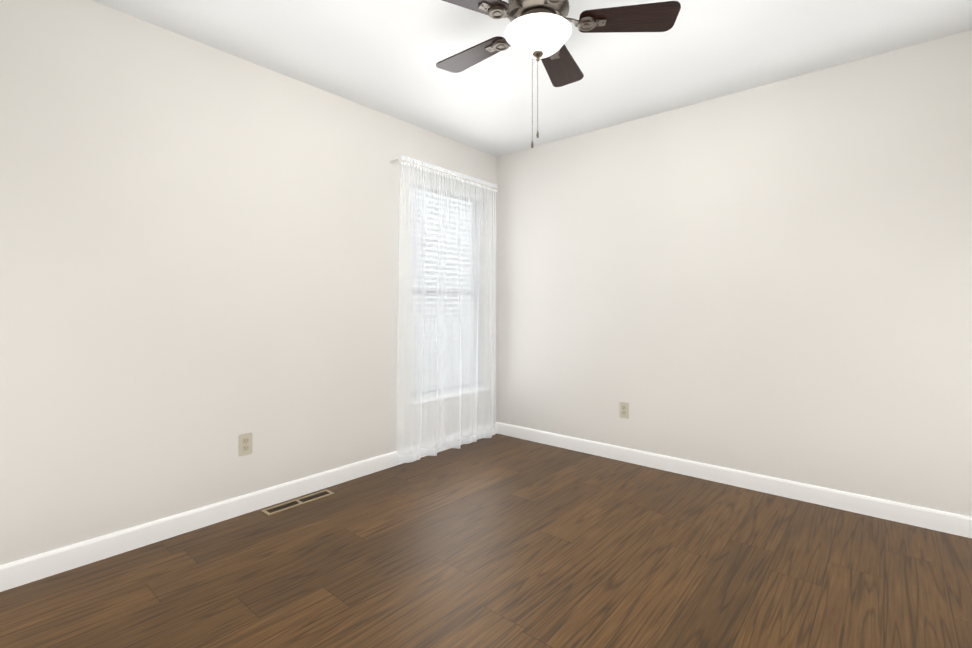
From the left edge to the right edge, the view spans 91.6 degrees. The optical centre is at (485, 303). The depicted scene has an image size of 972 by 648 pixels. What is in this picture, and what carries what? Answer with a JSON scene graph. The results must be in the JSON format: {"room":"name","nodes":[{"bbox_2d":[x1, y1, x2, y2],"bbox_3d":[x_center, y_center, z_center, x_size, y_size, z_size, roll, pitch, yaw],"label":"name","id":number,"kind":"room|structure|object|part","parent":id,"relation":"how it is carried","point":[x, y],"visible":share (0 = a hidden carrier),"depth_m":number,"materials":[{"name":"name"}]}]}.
{"room":"empty bedroom","nodes":[
{"label":"empty bedroom","id":0,"kind":"room"},
{"bbox_2d":[0,0,496,564],"bbox_3d":[-1.195,-0.097,2.766,0.130,2.440,3.820,0,-1,40],"label":"wall","id":1,"kind":"structure","parent":0,"point":[200,274],"depth_m":2.32,"materials":[{"name":"paint"}]},
{"bbox_2d":[239,433,251,455],"bbox_3d":[-1.291,0.754,2.539,0.008,0.114,0.070,0,-1,40],"label":"electrical outlet","id":2,"kind":"object","parent":1,"relation":"attached to","point":[245,444],"visible":1,"depth_m":2.54,"materials":[{"name":"beige plastic"}]},
{"bbox_2d":[243,438,248,450],"bbox_3d":[-1.289,0.754,2.537,0.003,0.068,0.033,0,-1,40],"label":"receptacle","id":3,"kind":"object","parent":2,"relation":"attached to","point":[245,440],"depth_m":2.54,"materials":[{"name":"beige plastic"}]},
{"bbox_2d":[0,422,496,591],"bbox_3d":[-1.075,1.075,2.784,0.014,0.098,3.620,0,-1,40],"label":"baseboard","id":4,"kind":"structure","parent":1,"relation":"attached to","point":[17,573],"depth_m":2.29,"materials":[{"name":"white paint"}]},
{"bbox_2d":[411,184,477,395],"bbox_3d":[-0.352,-0.107,3.821,0.040,1.680,0.850,0,-1,40],"label":"window","id":5,"kind":"structure","parent":1,"relation":"in","point":[428,391],"depth_m":3.94,"materials":[{"name":"white plastic"}]},
{"bbox_2d":[411,175,484,400],"bbox_3d":[-0.303,-0.115,3.780,0.072,1.655,0.842,0,-1,40],"label":"window blinds","id":6,"kind":"object","parent":5,"relation":"attached to","point":[451,352],"depth_m":3.77,"materials":[{"name":"white plastic"}]},
{"bbox_2d":[391,155,499,462],"bbox_3d":[-0.261,0.043,3.667,0.122,2.139,1.133,0,-1,40],"label":"curtain","id":7,"kind":"object","parent":1,"relation":"hanging from","point":[459,178],"visible":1,"depth_m":3.60,"materials":[{"name":"white fabric"}]},
{"bbox_3d":[-0.274,-0.990,3.688,0.088,0.036,1.133,0,-1,40],"label":"rod","id":8,"kind":"part","parent":7,"relation":"part of","materials":[{"name":"white metal"}]},
{"bbox_2d":[411,387,487,404],"bbox_3d":[-0.297,0.723,3.767,0.114,0.020,0.848,0,-1,40],"label":"window sill","id":9,"kind":"structure","parent":1,"relation":"attached to","point":[450,395],"depth_m":3.72,"materials":[{"name":"white paint"}]},
{"bbox_2d":[0,434,971,647],"bbox_3d":[0.176,1.164,1.718,3.700,0.100,4.020,0,-1,40],"label":"floor","id":10,"kind":"structure","parent":0,"point":[499,541],"depth_m":1.96,"materials":[{"name":"brown wood"}]},
{"bbox_2d":[261,489,334,515],"bbox_3d":[-1.057,1.120,2.677,0.088,0.005,0.392,0,-1,40],"label":"floor vent","id":11,"kind":"object","parent":10,"relation":"in","point":[294,503],"visible":1,"depth_m":2.66,"materials":[{"name":"beige metal"}]},
{"bbox_2d":[92,0,971,156],"bbox_3d":[0.176,-1.376,1.742,3.700,0.100,4.020,0,-1,40],"label":"ceiling","id":12,"kind":"structure","parent":0,"point":[384,56],"depth_m":2.46,"materials":[{"name":"paint"}]},
{"bbox_2d":[436,0,680,147],"bbox_3d":[0.188,-1.004,1.955,1.032,0.640,1.075,0,-1,40],"label":"ceiling fan","id":13,"kind":"object","parent":12,"relation":"hanging from","point":[537,30],"visible":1,"depth_m":1.89,"materials":[{"name":"brown wood"}]},
{"bbox_3d":[-0.055,-1.140,2.169,0.385,0.006,0.160,0,7,42],"label":"blade","id":14,"kind":"part","parent":13,"relation":"part of","materials":[{"name":"brown wood"}]},
{"bbox_3d":[-0.096,-1.144,1.751,0.385,0.006,0.160,0,7,-30],"label":"blade","id":15,"kind":"part","parent":13,"relation":"part of","materials":[{"name":"brown wood"}]},
{"bbox_3d":[0.212,-1.244,1.933,0.253,0.160,0.253,0,-1,40],"label":"motor","id":16,"kind":"part","parent":13,"relation":"part of","materials":[{"name":"silver metal"}]},
{"bbox_3d":[0.212,-1.065,1.931,0.273,0.080,0.273,0,-1,40],"label":"lamp shade","id":17,"kind":"part","parent":13,"relation":"part of","materials":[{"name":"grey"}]},
{"label":"blade","id":18,"kind":"part","parent":13,"relation":"part of","materials":[{"name":"brown wood"}]},
{"bbox_3d":[0.568,-1.143,1.898,0.385,0.006,0.160,0,-9,6],"label":"blade","id":19,"kind":"part","parent":13,"relation":"part of","materials":[{"name":"brown wood"}]},
{"bbox_2d":[497,30,971,516],"bbox_3d":[1.414,-0.093,3.184,3.700,2.440,0.200,0,-1,40],"label":"wall","id":20,"kind":"structure","parent":0,"point":[774,279],"depth_m":2.82,"materials":[{"name":"paint"}]},
{"bbox_2d":[619,402,628,418],"bbox_3d":[0.992,0.764,3.399,0.070,0.114,0.008,0,-1,40],"label":"electrical outlet","id":21,"kind":"object","parent":20,"relation":"attached to","point":[623,409],"visible":1,"depth_m":3.40,"materials":[{"name":"beige plastic"}]},
{"bbox_2d":[622,405,625,414],"bbox_3d":[0.990,0.764,3.397,0.033,0.068,0.003,0,-1,40],"label":"receptacle","id":22,"kind":"object","parent":21,"relation":"attached to","point":[623,406],"depth_m":3.40,"materials":[{"name":"beige plastic"}]},
{"bbox_2d":[497,422,971,537],"bbox_3d":[1.350,1.077,3.087,3.286,0.098,0.014,0,-1,40],"label":"baseboard","id":23,"kind":"structure","parent":20,"relation":"attached to","point":[939,520],"depth_m":2.80,"materials":[{"name":"white paint"}]},
{"label":"outside","id":24,"kind":"structure","parent":0,"visible":0},
{"bbox_2d":[411,188,472,387],"bbox_3d":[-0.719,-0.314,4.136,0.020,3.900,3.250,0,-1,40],"label":"window pane","id":25,"kind":"object","parent":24,"point":[433,216],"depth_m":4.45,"materials":[{"name":"glass"}]}
]}

